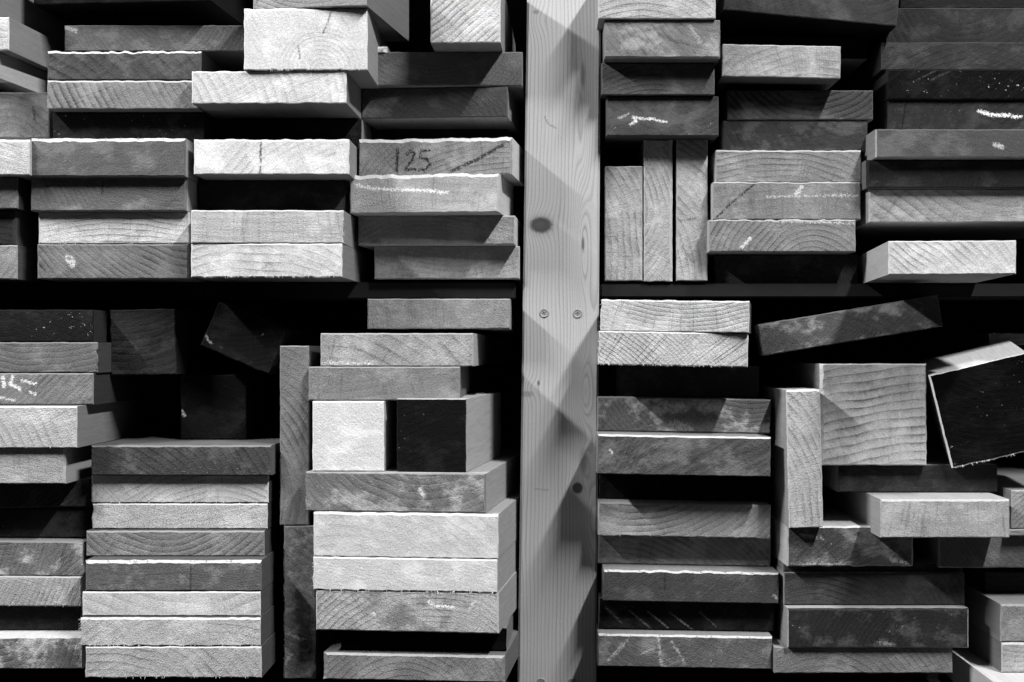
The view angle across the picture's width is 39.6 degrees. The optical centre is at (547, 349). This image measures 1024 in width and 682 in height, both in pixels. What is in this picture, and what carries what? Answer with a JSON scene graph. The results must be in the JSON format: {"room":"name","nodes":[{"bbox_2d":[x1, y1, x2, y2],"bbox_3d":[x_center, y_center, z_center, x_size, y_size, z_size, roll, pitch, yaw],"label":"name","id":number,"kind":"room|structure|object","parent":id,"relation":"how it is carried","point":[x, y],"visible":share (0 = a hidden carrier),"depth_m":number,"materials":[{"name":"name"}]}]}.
{"room":"woodworking shop","nodes":[
{"label":"woodworking shop","id":0,"kind":"room"},
{"bbox_2d":[311,166,1023,681],"bbox_3d":[0.000,-0.100,2.067,2.500,2.600,0.060,0,0,0],"label":"wall","id":1,"kind":"structure","parent":0,"point":[505,377],"depth_m":2.04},
{"bbox_2d":[0,653,514,681],"bbox_3d":[-0.591,0.300,1.638,1.118,0.017,0.798,0,0,0],"label":"shelf","id":2,"kind":"object","parent":1,"relation":"attached to","point":[275,673],"visible":0.02,"depth_m":1.26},
{"bbox_2d":[283,522,340,678],"bbox_3d":[-0.204,0.208,1.440,0.028,0.127,0.541,0,0,0],"label":"board","id":3,"kind":"object","parent":2,"relation":"on","point":[305,646],"visible":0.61,"depth_m":1.17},
{"bbox_2d":[280,346,320,524],"bbox_3d":[-0.209,0.070,1.441,0.024,0.148,0.539,0,0,0],"label":"board","id":4,"kind":"object","parent":3,"relation":"on","point":[296,410],"visible":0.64,"depth_m":1.17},
{"bbox_2d":[323,611,518,681],"bbox_3d":[-0.096,0.256,1.288,0.148,0.022,0.287,0,0,5],"label":"board","id":5,"kind":"object","parent":2,"relation":"on","point":[428,665],"visible":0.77,"depth_m":1.15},
{"bbox_2d":[341,605,518,650],"bbox_3d":[-0.096,0.235,1.301,0.136,0.019,0.287,0,0,2],"label":"board","id":6,"kind":"object","parent":5,"relation":"on","point":[350,639],"visible":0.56,"depth_m":1.16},
{"bbox_2d":[316,567,518,633],"bbox_3d":[-0.098,0.210,1.282,0.149,0.033,0.287,0,0,6],"label":"board","id":7,"kind":"object","parent":6,"relation":"on","point":[360,610],"visible":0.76,"depth_m":1.14,"materials":[{"name":"wood"}]},
{"bbox_2d":[312,537,519,593],"bbox_3d":[-0.101,0.180,1.280,0.152,0.028,0.289,0,0,6],"label":"board","id":8,"kind":"object","parent":7,"relation":"on","point":[480,575],"visible":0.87,"depth_m":1.14,"materials":[{"name":"wood"}]},
{"bbox_2d":[313,487,519,558],"bbox_3d":[-0.099,0.148,1.282,0.151,0.036,0.287,0,0,6],"label":"board","id":9,"kind":"object","parent":8,"relation":"on","point":[488,535],"visible":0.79,"depth_m":1.14,"materials":[{"name":"wood"}]},
{"bbox_2d":[305,449,520,512],"bbox_3d":[-0.108,0.115,1.288,0.149,0.032,0.287,0,0,6],"label":"board","id":10,"kind":"object","parent":9,"relation":"on","point":[479,489],"visible":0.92,"depth_m":1.15,"materials":[{"name":"wood"}]},
{"bbox_2d":[312,400,396,470],"bbox_3d":[-0.161,0.070,1.337,0.059,0.057,0.365,0,0,0],"label":"square timber","id":11,"kind":"object","parent":10,"relation":"on","point":[351,435],"visible":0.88,"depth_m":1.16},
{"bbox_2d":[308,365,483,400],"bbox_3d":[-0.134,0.028,1.380,0.124,0.028,0.435,0,0,0],"label":"board","id":12,"kind":"object","parent":11,"relation":"on","point":[343,383],"visible":0.88,"depth_m":1.16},
{"bbox_2d":[321,333,504,365],"bbox_3d":[-0.119,0.000,1.439,0.126,0.027,0.539,0,0,1],"label":"board","id":13,"kind":"object","parent":12,"relation":"on","point":[337,349],"visible":1,"depth_m":1.17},
{"bbox_2d":[367,299,521,334],"bbox_3d":[-0.093,-0.031,1.479,0.122,0.026,0.539,0,0,0],"label":"board","id":14,"kind":"object","parent":13,"relation":"on","point":[477,316],"visible":0.97,"depth_m":1.21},
{"bbox_2d":[397,392,500,471],"bbox_3d":[-0.083,0.069,1.240,0.058,0.059,0.184,0,0,7],"label":"square timber","id":15,"kind":"object","parent":10,"relation":"on","point":[462,434],"visible":0.96,"depth_m":1.15,"materials":[{"name":"wood"}]},
{"bbox_3d":[-0.475,0.274,1.297,0.090,0.033,0.060,0,0,0],"label":"batten","id":16,"kind":"object","parent":2,"relation":"on","visible":0},
{"bbox_2d":[0,630,86,668],"bbox_3d":[-0.445,0.244,1.416,0.139,0.027,0.539,0,0,0],"label":"board","id":17,"kind":"object","parent":16,"relation":"on","point":[19,649],"visible":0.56,"depth_m":1.15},
{"bbox_2d":[0,606,82,629],"bbox_3d":[-0.454,0.220,1.439,0.140,0.022,0.539,0,0,0],"label":"board","id":18,"kind":"object","parent":17,"relation":"on","point":[11,617],"visible":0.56,"depth_m":1.17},
{"bbox_2d":[0,575,85,606],"bbox_3d":[-0.450,0.197,1.428,0.140,0.025,0.541,1,0,0],"label":"board","id":19,"kind":"object","parent":18,"relation":"on","point":[15,590],"visible":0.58,"depth_m":1.16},
{"bbox_2d":[0,537,93,575],"bbox_3d":[-0.450,0.170,1.430,0.142,0.028,0.539,1,0,0],"label":"board","id":20,"kind":"object","parent":19,"relation":"on","point":[24,556],"visible":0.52,"depth_m":1.16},
{"bbox_2d":[0,506,92,537],"bbox_3d":[-0.455,0.143,1.449,0.148,0.025,0.539,0,0,0],"label":"board","id":21,"kind":"object","parent":20,"relation":"on","point":[35,522],"visible":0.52,"depth_m":1.18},
{"bbox_2d":[0,476,92,507],"bbox_3d":[-0.453,0.119,1.446,0.149,0.023,0.539,-1,0,0],"label":"board","id":22,"kind":"object","parent":21,"relation":"on","point":[77,493],"visible":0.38,"depth_m":1.18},
{"bbox_2d":[0,436,131,483],"bbox_3d":[-0.451,0.093,1.414,0.125,0.029,0.539,0,0,0],"label":"board","id":23,"kind":"object","parent":22,"relation":"on","point":[17,465],"visible":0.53,"depth_m":1.14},
{"bbox_2d":[0,400,135,447],"bbox_3d":[-0.444,0.062,1.408,0.134,0.034,0.541,0,0,0],"label":"board","id":24,"kind":"object","parent":23,"relation":"on","point":[21,426],"visible":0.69,"depth_m":1.14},
{"bbox_2d":[0,372,142,404],"bbox_3d":[-0.446,0.032,1.430,0.150,0.026,0.539,0,0,0],"label":"board","id":25,"kind":"object","parent":24,"relation":"on","point":[51,388],"visible":0.67,"depth_m":1.16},
{"bbox_2d":[0,342,110,372],"bbox_3d":[-0.445,0.006,1.435,0.155,0.025,0.541,0,0,0],"label":"board","id":26,"kind":"object","parent":25,"relation":"on","point":[15,357],"visible":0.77,"depth_m":1.17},
{"bbox_2d":[0,310,110,341],"bbox_3d":[-0.450,-0.020,1.442,0.151,0.027,0.539,0,0,0],"label":"board","id":27,"kind":"object","parent":26,"relation":"on","point":[15,325],"visible":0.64,"depth_m":1.17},
{"bbox_3d":[-0.335,0.276,1.297,0.130,0.030,0.060,0,0,0],"label":"batten","id":28,"kind":"object","parent":2,"relation":"on","visible":0},
{"bbox_2d":[85,622,283,678],"bbox_3d":[-0.297,0.248,1.396,0.140,0.026,0.541,0,0,0],"label":"board","id":29,"kind":"object","parent":28,"relation":"on","point":[121,661],"visible":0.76,"depth_m":1.13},
{"bbox_2d":[78,595,284,646],"bbox_3d":[-0.301,0.224,1.398,0.145,0.024,0.541,0,0,0],"label":"board","id":30,"kind":"object","parent":29,"relation":"on","point":[101,631],"visible":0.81,"depth_m":1.13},
{"bbox_2d":[82,572,283,615],"bbox_3d":[-0.300,0.203,1.404,0.142,0.020,0.539,0,0,0],"label":"board","id":31,"kind":"object","parent":30,"relation":"on","point":[187,602],"visible":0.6,"depth_m":1.13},
{"bbox_2d":[86,542,283,590],"bbox_3d":[-0.299,0.180,1.405,0.141,0.026,0.541,0,0,0],"label":"board","id":32,"kind":"object","parent":31,"relation":"on","point":[103,573],"visible":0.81,"depth_m":1.14,"materials":[{"name":"wood"}]},
{"bbox_2d":[87,521,284,555],"bbox_3d":[-0.303,0.157,1.427,0.145,0.021,0.539,0,0,0],"label":"board","id":33,"kind":"object","parent":32,"relation":"on","point":[111,541],"visible":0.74,"depth_m":1.16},
{"bbox_2d":[92,497,279,528],"bbox_3d":[-0.302,0.136,1.435,0.144,0.021,0.539,0,0,0],"label":"board","id":34,"kind":"object","parent":33,"relation":"on","point":[105,515],"visible":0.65,"depth_m":1.17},
{"bbox_2d":[91,472,279,502],"bbox_3d":[-0.302,0.115,1.436,0.146,0.024,0.541,0,0,0],"label":"board","id":35,"kind":"object","parent":34,"relation":"on","point":[105,488],"visible":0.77,"depth_m":1.17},
{"bbox_2d":[91,430,279,474],"bbox_3d":[-0.299,0.090,1.430,0.147,0.025,0.539,0,0,0],"label":"board","id":36,"kind":"object","parent":35,"relation":"on","point":[140,454],"visible":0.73,"depth_m":1.16,"materials":[{"name":"wood"}]},
{"bbox_2d":[132,369,254,436],"bbox_3d":[-0.363,0.051,1.572,0.036,0.060,0.539,0,0,0],"label":"board","id":37,"kind":"object","parent":36,"relation":"on","point":[158,412],"visible":0.34,"depth_m":1.30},
{"bbox_2d":[110,309,253,374],"bbox_3d":[-0.342,-0.007,1.472,0.056,0.056,0.539,-1,0,0],"label":"square timber","id":38,"kind":"object","parent":37,"relation":"on","point":[143,341],"visible":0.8,"depth_m":1.20,"materials":[{"name":"wood"}]},
{"bbox_2d":[180,370,279,439],"bbox_3d":[-0.289,0.049,1.500,0.058,0.057,0.539,0,0,0],"label":"square timber","id":39,"kind":"object","parent":36,"relation":"on","point":[239,405],"visible":0.77,"depth_m":1.23,"materials":[{"name":"wood"}]},
{"bbox_2d":[201,302,340,373],"bbox_3d":[-0.257,-0.010,1.383,0.074,0.061,0.365,0,0,0],"label":"board","id":40,"kind":"object","parent":39,"relation":"on","point":[253,337],"visible":0.83,"depth_m":1.20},
{"bbox_2d":[0,282,522,318],"bbox_3d":[-0.589,-0.052,1.638,1.122,0.015,0.798,0,0,0],"label":"shelf","id":41,"kind":"object","parent":1,"relation":"attached to","point":[311,300],"visible":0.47,"depth_m":1.24,"materials":[{"name":"wood"}]},
{"bbox_2d":[38,244,213,281],"bbox_3d":[-0.362,-0.073,1.451,0.126,0.029,0.539,0,0,0],"label":"board","id":42,"kind":"object","parent":41,"relation":"on","point":[61,262],"visible":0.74,"depth_m":1.18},
{"bbox_2d":[39,212,191,244],"bbox_3d":[-0.361,-0.101,1.450,0.126,0.028,0.541,0,0,0],"label":"board","id":43,"kind":"object","parent":42,"relation":"on","point":[141,228],"visible":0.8,"depth_m":1.18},
{"bbox_2d":[31,178,198,212],"bbox_3d":[-0.363,-0.129,1.444,0.129,0.027,0.539,0,0,0],"label":"board","id":44,"kind":"object","parent":43,"relation":"on","point":[47,194],"visible":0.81,"depth_m":1.18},
{"bbox_2d":[31,138,206,183],"bbox_3d":[-0.360,-0.158,1.435,0.127,0.032,0.541,0,0,0],"label":"board","id":45,"kind":"object","parent":44,"relation":"on","point":[56,157],"visible":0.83,"depth_m":1.17,"materials":[{"name":"wood"}]},
{"bbox_2d":[53,112,214,142],"bbox_3d":[-0.351,-0.187,1.462,0.128,0.026,0.539,0,0,0],"label":"board","id":46,"kind":"object","parent":45,"relation":"on","point":[190,126],"visible":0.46,"depth_m":1.19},
{"bbox_2d":[47,80,214,118],"bbox_3d":[-0.352,-0.211,1.446,0.126,0.024,0.539,0,0,0],"label":"board","id":47,"kind":"object","parent":46,"relation":"on","point":[106,96],"visible":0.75,"depth_m":1.18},
{"bbox_2d":[47,51,223,80],"bbox_3d":[-0.350,-0.236,1.446,0.128,0.025,0.539,0,0,0],"label":"board","id":48,"kind":"object","parent":47,"relation":"on","point":[125,65],"visible":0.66,"depth_m":1.18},
{"bbox_2d":[65,25,244,71],"bbox_3d":[-0.342,-0.271,1.507,0.158,0.023,0.539,0,0,0],"label":"board","id":49,"kind":"object","parent":48,"relation":"on","point":[224,45],"visible":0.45,"depth_m":1.24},
{"bbox_2d":[34,0,252,25],"bbox_3d":[-0.353,-0.310,1.363,0.158,0.025,0.287,0,0,5],"label":"board","id":50,"kind":"object","parent":49,"relation":"on","point":[73,12],"visible":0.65,"depth_m":1.25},
{"bbox_2d":[191,243,380,281],"bbox_3d":[-0.226,-0.072,1.302,0.124,0.029,0.289,0,0,2],"label":"board","id":51,"kind":"object","parent":41,"relation":"on","point":[280,262],"visible":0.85,"depth_m":1.16,"materials":[{"name":"wood"}]},
{"bbox_2d":[191,210,374,256],"bbox_3d":[-0.228,-0.100,1.428,0.126,0.028,0.541,0,0,0],"label":"board","id":52,"kind":"object","parent":51,"relation":"on","point":[215,226],"visible":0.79,"depth_m":1.16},
{"bbox_2d":[198,180,357,219],"bbox_3d":[-0.235,-0.129,1.476,0.124,0.030,0.539,0,0,0],"label":"board","id":53,"kind":"object","parent":52,"relation":"on","point":[310,195],"visible":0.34,"depth_m":1.21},
{"bbox_2d":[194,139,358,184],"bbox_3d":[-0.227,-0.159,1.437,0.128,0.029,0.539,0,0,0],"label":"board","id":54,"kind":"object","parent":53,"relation":"on","point":[227,159],"visible":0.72,"depth_m":1.17,"materials":[{"name":"wood"}]},
{"bbox_2d":[215,119,370,148],"bbox_3d":[-0.228,-0.186,1.500,0.134,0.027,0.539,0,0,0],"label":"board","id":55,"kind":"object","parent":54,"relation":"on","point":[354,130],"visible":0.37,"depth_m":1.23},
{"bbox_2d":[192,71,370,129],"bbox_3d":[-0.225,-0.214,1.302,0.127,0.027,0.287,0,0,1],"label":"board","id":56,"kind":"object","parent":55,"relation":"on","point":[224,95],"visible":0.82,"depth_m":1.16,"materials":[{"name":"wood"}]},
{"bbox_2d":[244,8,389,88],"bbox_3d":[-0.197,-0.252,1.424,0.101,0.052,0.541,0,0,0],"label":"square timber","id":57,"kind":"object","parent":56,"relation":"on","point":[281,39],"visible":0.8,"depth_m":1.16,"materials":[{"name":"wood"}]},
{"bbox_2d":[253,0,408,41],"bbox_3d":[-0.183,-0.299,1.221,0.096,0.044,0.135,0,0,9],"label":"board","id":58,"kind":"object","parent":57,"relation":"on","point":[391,17],"visible":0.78,"depth_m":1.19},
{"bbox_2d":[374,246,522,296],"bbox_3d":[-0.087,-0.076,1.500,0.126,0.029,0.539,0,0,0],"label":"board","id":59,"kind":"object","parent":41,"relation":"on","point":[392,263],"visible":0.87,"depth_m":1.23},
{"bbox_2d":[358,216,523,256],"bbox_3d":[-0.091,-0.102,1.304,0.135,0.026,0.175,0,0,3],"label":"board","id":60,"kind":"object","parent":59,"relation":"on","point":[433,231],"visible":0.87,"depth_m":1.22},
{"bbox_2d":[350,173,513,215],"bbox_3d":[-0.099,-0.132,1.241,0.128,0.034,0.096,0,0,6],"label":"board","id":61,"kind":"object","parent":60,"relation":"on","point":[454,194],"visible":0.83,"depth_m":1.20,"materials":[{"name":"wood"}]},
{"bbox_2d":[359,137,523,185],"bbox_3d":[-0.091,-0.164,1.247,0.132,0.032,0.087,0,0,6],"label":"board","id":62,"kind":"object","parent":61,"relation":"on","point":[503,156],"visible":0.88,"depth_m":1.21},
{"bbox_2d":[371,126,518,210],"bbox_3d":[-0.101,-0.194,1.568,0.129,0.030,0.539,0,0,0],"label":"board","id":63,"kind":"object","parent":62,"relation":"on","point":[385,134],"visible":0.04,"depth_m":1.30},
{"bbox_2d":[361,86,519,133],"bbox_3d":[-0.095,-0.214,1.280,0.128,0.027,0.096,0,0,5],"label":"board","id":64,"kind":"object","parent":63,"relation":"on","point":[447,107],"visible":0.95,"depth_m":1.24,"materials":[{"name":"wood"}]},
{"bbox_2d":[378,52,525,165],"bbox_3d":[-0.086,-0.242,1.496,0.128,0.030,0.539,0,0,0],"label":"board","id":65,"kind":"object","parent":64,"relation":"on","point":[395,69],"visible":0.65,"depth_m":1.23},
{"bbox_2d":[430,0,515,51],"bbox_3d":[-0.066,-0.287,1.335,0.059,0.060,0.287,0,0,1],"label":"square timber","id":66,"kind":"object","parent":65,"relation":"on","point":[455,25],"visible":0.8,"depth_m":1.19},
{"bbox_2d":[599,284,1023,317],"bbox_3d":[0.598,-0.052,1.642,1.104,0.012,0.790,0,0,0],"label":"shelf","id":67,"kind":"object","parent":1,"relation":"attached to","point":[766,300],"visible":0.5,"depth_m":1.25,"materials":[{"name":"wood"}]},
{"bbox_2d":[599,166,642,285],"bbox_3d":[0.066,-0.111,1.516,0.033,0.101,0.539,0,0,0],"label":"board","id":68,"kind":"object","parent":67,"relation":"on","point":[621,200],"visible":0.84,"depth_m":1.25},
{"bbox_2d":[632,140,672,283],"bbox_3d":[0.097,-0.122,1.514,0.026,0.124,0.539,0,0,0],"label":"board","id":69,"kind":"object","parent":67,"relation":"on","point":[655,156],"visible":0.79,"depth_m":1.24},
{"bbox_2d":[600,96,718,179],"bbox_3d":[0.099,-0.201,1.493,0.097,0.034,0.539,0,0,0],"label":"board","id":70,"kind":"object","parent":69,"relation":"on","point":[626,122],"visible":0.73,"depth_m":1.22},
{"bbox_2d":[600,63,714,121],"bbox_3d":[0.094,-0.232,1.488,0.097,0.028,0.539,0,0,0],"label":"board","id":71,"kind":"object","parent":70,"relation":"on","point":[616,79],"visible":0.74,"depth_m":1.22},
{"bbox_2d":[600,20,719,67],"bbox_3d":[0.097,-0.262,1.470,0.098,0.032,0.541,0,0,0],"label":"board","id":72,"kind":"object","parent":71,"relation":"on","point":[626,41],"visible":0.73,"depth_m":1.20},
{"bbox_2d":[597,0,715,36],"bbox_3d":[0.092,-0.299,1.467,0.099,0.041,0.539,0,0,0],"label":"board","id":73,"kind":"object","parent":72,"relation":"on","point":[612,10],"visible":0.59,"depth_m":1.20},
{"bbox_2d":[669,139,707,283],"bbox_3d":[0.126,-0.123,1.514,0.028,0.124,0.539,0,0,0],"label":"board","id":74,"kind":"object","parent":67,"relation":"on","point":[689,157],"visible":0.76,"depth_m":1.24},
{"bbox_2d":[701,254,857,283],"bbox_3d":[0.211,-0.071,1.529,0.126,0.027,0.539,0,0,0],"label":"board","id":75,"kind":"object","parent":67,"relation":"on","point":[721,269],"visible":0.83,"depth_m":1.26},
{"bbox_2d":[707,219,855,258],"bbox_3d":[0.202,-0.099,1.498,0.127,0.029,0.539,0,0,0],"label":"board","id":76,"kind":"object","parent":75,"relation":"on","point":[790,236],"visible":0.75,"depth_m":1.23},
{"bbox_2d":[707,182,860,221],"bbox_3d":[0.206,-0.129,1.500,0.128,0.033,0.539,0,0,0],"label":"board","id":77,"kind":"object","parent":76,"relation":"on","point":[762,201],"visible":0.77,"depth_m":1.23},
{"bbox_2d":[707,150,860,186],"bbox_3d":[0.209,-0.160,1.502,0.126,0.028,0.539,0,0,0],"label":"board","id":78,"kind":"object","parent":77,"relation":"on","point":[753,166],"visible":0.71,"depth_m":1.23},
{"bbox_2d":[708,120,867,158],"bbox_3d":[0.216,-0.187,1.510,0.127,0.027,0.539,0,0,0],"label":"board","id":79,"kind":"object","parent":78,"relation":"on","point":[768,135],"visible":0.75,"depth_m":1.24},
{"bbox_2d":[718,90,872,124],"bbox_3d":[0.220,-0.213,1.509,0.127,0.026,0.539,0,0,0],"label":"board","id":80,"kind":"object","parent":79,"relation":"on","point":[735,105],"visible":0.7,"depth_m":1.24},
{"bbox_2d":[714,44,840,101],"bbox_3d":[0.199,-0.246,1.361,0.101,0.028,0.296,1,0,0],"label":"board","id":81,"kind":"object","parent":80,"relation":"on","point":[739,67],"visible":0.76,"depth_m":1.21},
{"bbox_2d":[720,37,867,89],"bbox_3d":[0.216,-0.270,1.542,0.139,0.020,0.539,0,0,0],"label":"board","id":82,"kind":"object","parent":81,"relation":"on","point":[853,49],"visible":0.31,"depth_m":1.27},
{"bbox_2d":[715,0,898,50],"bbox_3d":[0.227,-0.305,1.494,0.153,0.052,0.539,0,0,0],"label":"board","id":83,"kind":"object","parent":82,"relation":"on","point":[871,19],"visible":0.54,"depth_m":1.23,"materials":[{"name":"wood"}]},
{"bbox_2d":[857,240,1015,283],"bbox_3d":[0.327,-0.072,1.250,0.098,0.026,0.287,0,0,5],"label":"board","id":84,"kind":"object","parent":67,"relation":"on","point":[891,262],"visible":0.91,"depth_m":1.11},
{"bbox_2d":[849,239,1023,283],"bbox_3d":[0.431,-0.087,1.672,0.245,0.046,0.539,0,0,0],"label":"board","id":85,"kind":"object","parent":67,"relation":"on","point":[863,246],"visible":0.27,"depth_m":1.40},
{"bbox_2d":[855,189,1023,240],"bbox_3d":[0.379,-0.124,1.491,0.207,0.029,0.539,0,0,0],"label":"board","id":86,"kind":"object","parent":85,"relation":"on","point":[884,213],"visible":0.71,"depth_m":1.22,"materials":[{"name":"wood"}]},
{"bbox_2d":[860,160,1023,192],"bbox_3d":[0.376,-0.150,1.484,0.208,0.024,0.539,0,0,0],"label":"board","id":87,"kind":"object","parent":86,"relation":"on","point":[875,174],"visible":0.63,"depth_m":1.21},
{"bbox_2d":[861,129,1023,162],"bbox_3d":[0.376,-0.175,1.474,0.199,0.025,0.540,0,0,0],"label":"board","id":88,"kind":"object","parent":87,"relation":"on","point":[881,144],"visible":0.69,"depth_m":1.20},
{"bbox_2d":[867,100,1023,134],"bbox_3d":[0.392,-0.202,1.509,0.194,0.030,0.539,0,0,0],"label":"board","id":89,"kind":"object","parent":88,"relation":"on","point":[916,114],"visible":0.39,"depth_m":1.24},
{"bbox_2d":[862,69,1023,110],"bbox_3d":[0.391,-0.231,1.505,0.194,0.027,0.539,0,0,0],"label":"board","id":90,"kind":"object","parent":89,"relation":"on","point":[906,84],"visible":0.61,"depth_m":1.24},
{"bbox_2d":[833,42,1023,90],"bbox_3d":[0.391,-0.256,1.510,0.199,0.025,0.539,0,0,0],"label":"board","id":91,"kind":"object","parent":90,"relation":"on","point":[887,55],"visible":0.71,"depth_m":1.24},
{"bbox_2d":[867,8,1023,54],"bbox_3d":[0.396,-0.285,1.521,0.197,0.033,0.539,0,0,0],"label":"board","id":92,"kind":"object","parent":91,"relation":"on","point":[1005,25],"visible":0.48,"depth_m":1.25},
{"bbox_3d":[0.598,0.302,1.642,1.104,0.018,0.790,0,0,0],"label":"shelf","id":93,"kind":"object","parent":1,"relation":"attached to","visible":0},
{"bbox_2d":[946,647,1023,681],"bbox_3d":[0.411,0.277,1.375,0.113,0.026,0.539,0,0,0],"label":"board","id":94,"kind":"object","parent":93,"relation":"on","point":[967,666],"visible":0.03,"depth_m":1.20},
{"bbox_2d":[968,621,1023,671],"bbox_3d":[0.415,0.252,1.434,0.089,0.025,0.539,0,0,0],"label":"board","id":95,"kind":"object","parent":94,"relation":"on","point":[1003,656],"visible":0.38,"depth_m":1.18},
{"bbox_2d":[964,581,1023,641],"bbox_3d":[0.416,0.224,1.435,0.090,0.031,0.539,0,0,0],"label":"board","id":96,"kind":"object","parent":95,"relation":"on","point":[1000,615],"visible":0.38,"depth_m":1.19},
{"bbox_3d":[0.120,0.280,1.297,0.140,0.026,0.060,0,0,0],"label":"batten","id":97,"kind":"object","parent":93,"relation":"on","visible":0},
{"bbox_2d":[596,620,771,668],"bbox_3d":[0.115,0.252,1.461,0.146,0.028,0.541,1,0,0],"label":"board","id":98,"kind":"object","parent":97,"relation":"on","point":[614,647],"visible":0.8,"depth_m":1.19,"materials":[{"name":"wood"}]},
{"bbox_2d":[597,575,774,631],"bbox_3d":[0.118,0.226,1.481,0.150,0.026,0.540,1,0,0],"label":"board","id":99,"kind":"object","parent":98,"relation":"on","point":[703,616],"visible":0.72,"depth_m":1.21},
{"bbox_2d":[597,561,778,603],"bbox_3d":[0.120,0.199,1.467,0.148,0.027,0.541,1,0,0],"label":"board","id":100,"kind":"object","parent":99,"relation":"on","point":[618,582],"visible":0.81,"depth_m":1.20,"materials":[{"name":"wood"}]},
{"bbox_2d":[597,533,770,565],"bbox_3d":[0.118,0.173,1.500,0.149,0.027,0.539,1,0,0],"label":"board","id":101,"kind":"object","parent":100,"relation":"on","point":[623,549],"visible":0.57,"depth_m":1.23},
{"bbox_2d":[597,497,770,538],"bbox_3d":[0.116,0.145,1.480,0.147,0.029,0.541,1,0,0],"label":"board","id":102,"kind":"object","parent":101,"relation":"on","point":[632,517],"visible":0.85,"depth_m":1.21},
{"bbox_3d":[0.119,0.117,1.507,0.149,0.026,0.539,1,0,0],"label":"board","id":103,"kind":"object","parent":102,"relation":"on","visible":0},
{"bbox_2d":[595,430,770,476],"bbox_3d":[0.113,0.088,1.451,0.144,0.033,0.539,1,0,0],"label":"board","id":104,"kind":"object","parent":103,"relation":"on","point":[616,452],"visible":0.8,"depth_m":1.18,"materials":[{"name":"wood"}]},
{"bbox_2d":[597,383,770,433],"bbox_3d":[0.117,0.056,1.496,0.150,0.030,0.539,1,0,0],"label":"board","id":105,"kind":"object","parent":104,"relation":"on","point":[614,412],"visible":0.86,"depth_m":1.23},
{"bbox_3d":[0.124,0.027,1.531,0.127,0.028,0.539,1,0,0],"label":"board","id":106,"kind":"object","parent":105,"relation":"on","visible":0},
{"bbox_2d":[596,331,747,367],"bbox_3d":[0.103,0.000,1.311,0.126,0.029,0.263,1,0,0],"label":"board","id":107,"kind":"object","parent":106,"relation":"on","point":[622,348],"visible":0.95,"depth_m":1.18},
{"bbox_2d":[600,299,751,334],"bbox_3d":[0.115,-0.029,1.249,0.126,0.028,0.132,1,0,9],"label":"board","id":108,"kind":"object","parent":107,"relation":"on","point":[704,316],"visible":0.94,"depth_m":1.19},
{"bbox_3d":[0.290,0.281,1.297,0.140,0.023,0.060,0,0,0],"label":"batten","id":109,"kind":"object","parent":93,"relation":"on","visible":0},
{"bbox_2d":[769,632,951,672],"bbox_3d":[0.263,0.259,1.455,0.149,0.022,0.539,0,0,0],"label":"board","id":110,"kind":"object","parent":109,"relation":"on","point":[784,659],"visible":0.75,"depth_m":1.19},
{"bbox_2d":[774,599,967,647],"bbox_3d":[0.274,0.231,1.450,0.151,0.033,0.540,0,0,0],"label":"board","id":111,"kind":"object","parent":110,"relation":"on","point":[797,626],"visible":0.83,"depth_m":1.18,"materials":[{"name":"wood"}]},
{"bbox_2d":[770,559,964,604],"bbox_3d":[0.274,0.201,1.463,0.151,0.027,0.539,0,0,0],"label":"board","id":112,"kind":"object","parent":111,"relation":"on","point":[795,587],"visible":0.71,"depth_m":1.19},
{"bbox_2d":[770,551,961,571],"bbox_3d":[0.274,0.184,1.470,0.151,0.007,0.539,0,0,0],"label":"board","id":113,"kind":"object","parent":112,"relation":"on","point":[920,563],"visible":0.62,"depth_m":1.20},
{"bbox_2d":[770,501,912,566],"bbox_3d":[0.247,0.164,1.368,0.106,0.034,0.365,0,0,-2],"label":"board","id":114,"kind":"object","parent":113,"relation":"on","point":[843,539],"visible":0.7,"depth_m":1.19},
{"bbox_2d":[759,381,822,527],"bbox_3d":[0.211,0.089,1.355,0.029,0.115,0.365,-1,0,0],"label":"board","id":115,"kind":"object","parent":114,"relation":"on","point":[796,500],"visible":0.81,"depth_m":1.17,"materials":[{"name":"wood"}]},
{"bbox_2d":[913,536,1023,567],"bbox_3d":[0.400,0.169,1.463,0.144,0.028,0.539,0,0,0],"label":"board","id":116,"kind":"object","parent":113,"relation":"on","point":[945,552],"visible":0.35,"depth_m":1.19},
{"bbox_2d":[822,484,1008,537],"bbox_3d":[0.321,0.136,1.420,0.105,0.032,0.539,0,0,0],"label":"board","id":117,"kind":"object","parent":116,"relation":"on","point":[888,514],"visible":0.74,"depth_m":1.15,"materials":[{"name":"wood"}]},
{"bbox_2d":[822,447,997,491],"bbox_3d":[0.313,0.109,1.472,0.135,0.024,0.539,0,0,0],"label":"board","id":118,"kind":"object","parent":117,"relation":"on","point":[937,475],"visible":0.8,"depth_m":1.20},
{"bbox_2d":[748,360,926,464],"bbox_3d":[0.273,0.054,1.411,0.090,0.086,0.435,0,0,0],"label":"square timber","id":119,"kind":"object","parent":118,"relation":"on","point":[873,413],"visible":0.77,"depth_m":1.19,"materials":[{"name":"wood"}]},
{"bbox_2d":[748,295,942,355],"bbox_3d":[0.268,-0.021,1.328,0.154,0.051,0.261,0,0,6],"label":"board","id":120,"kind":"object","parent":119,"relation":"on","point":[922,313],"visible":0.99,"depth_m":1.20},
{"bbox_2d":[919,340,1023,467],"bbox_3d":[0.379,0.045,1.243,0.098,0.109,0.131,0,0,11],"label":"square timber","id":121,"kind":"object","parent":117,"relation":"on","point":[976,395],"visible":0.98,"depth_m":1.19,"materials":[{"name":"wood"}]},
{"bbox_3d":[0.000,1.225,0.367,6.000,0.050,3.460,0,0,0],"label":"floor","id":122,"kind":"structure","parent":0,"visible":0},
{"bbox_2d":[518,0,600,681],"bbox_3d":[0.009,0.132,1.279,0.079,2.091,0.086,0,0,0],"label":"timber post","id":123,"kind":"object","parent":122,"relation":"on","point":[557,615],"visible":1,"depth_m":1.24,"materials":[{"name":"grey wood"}]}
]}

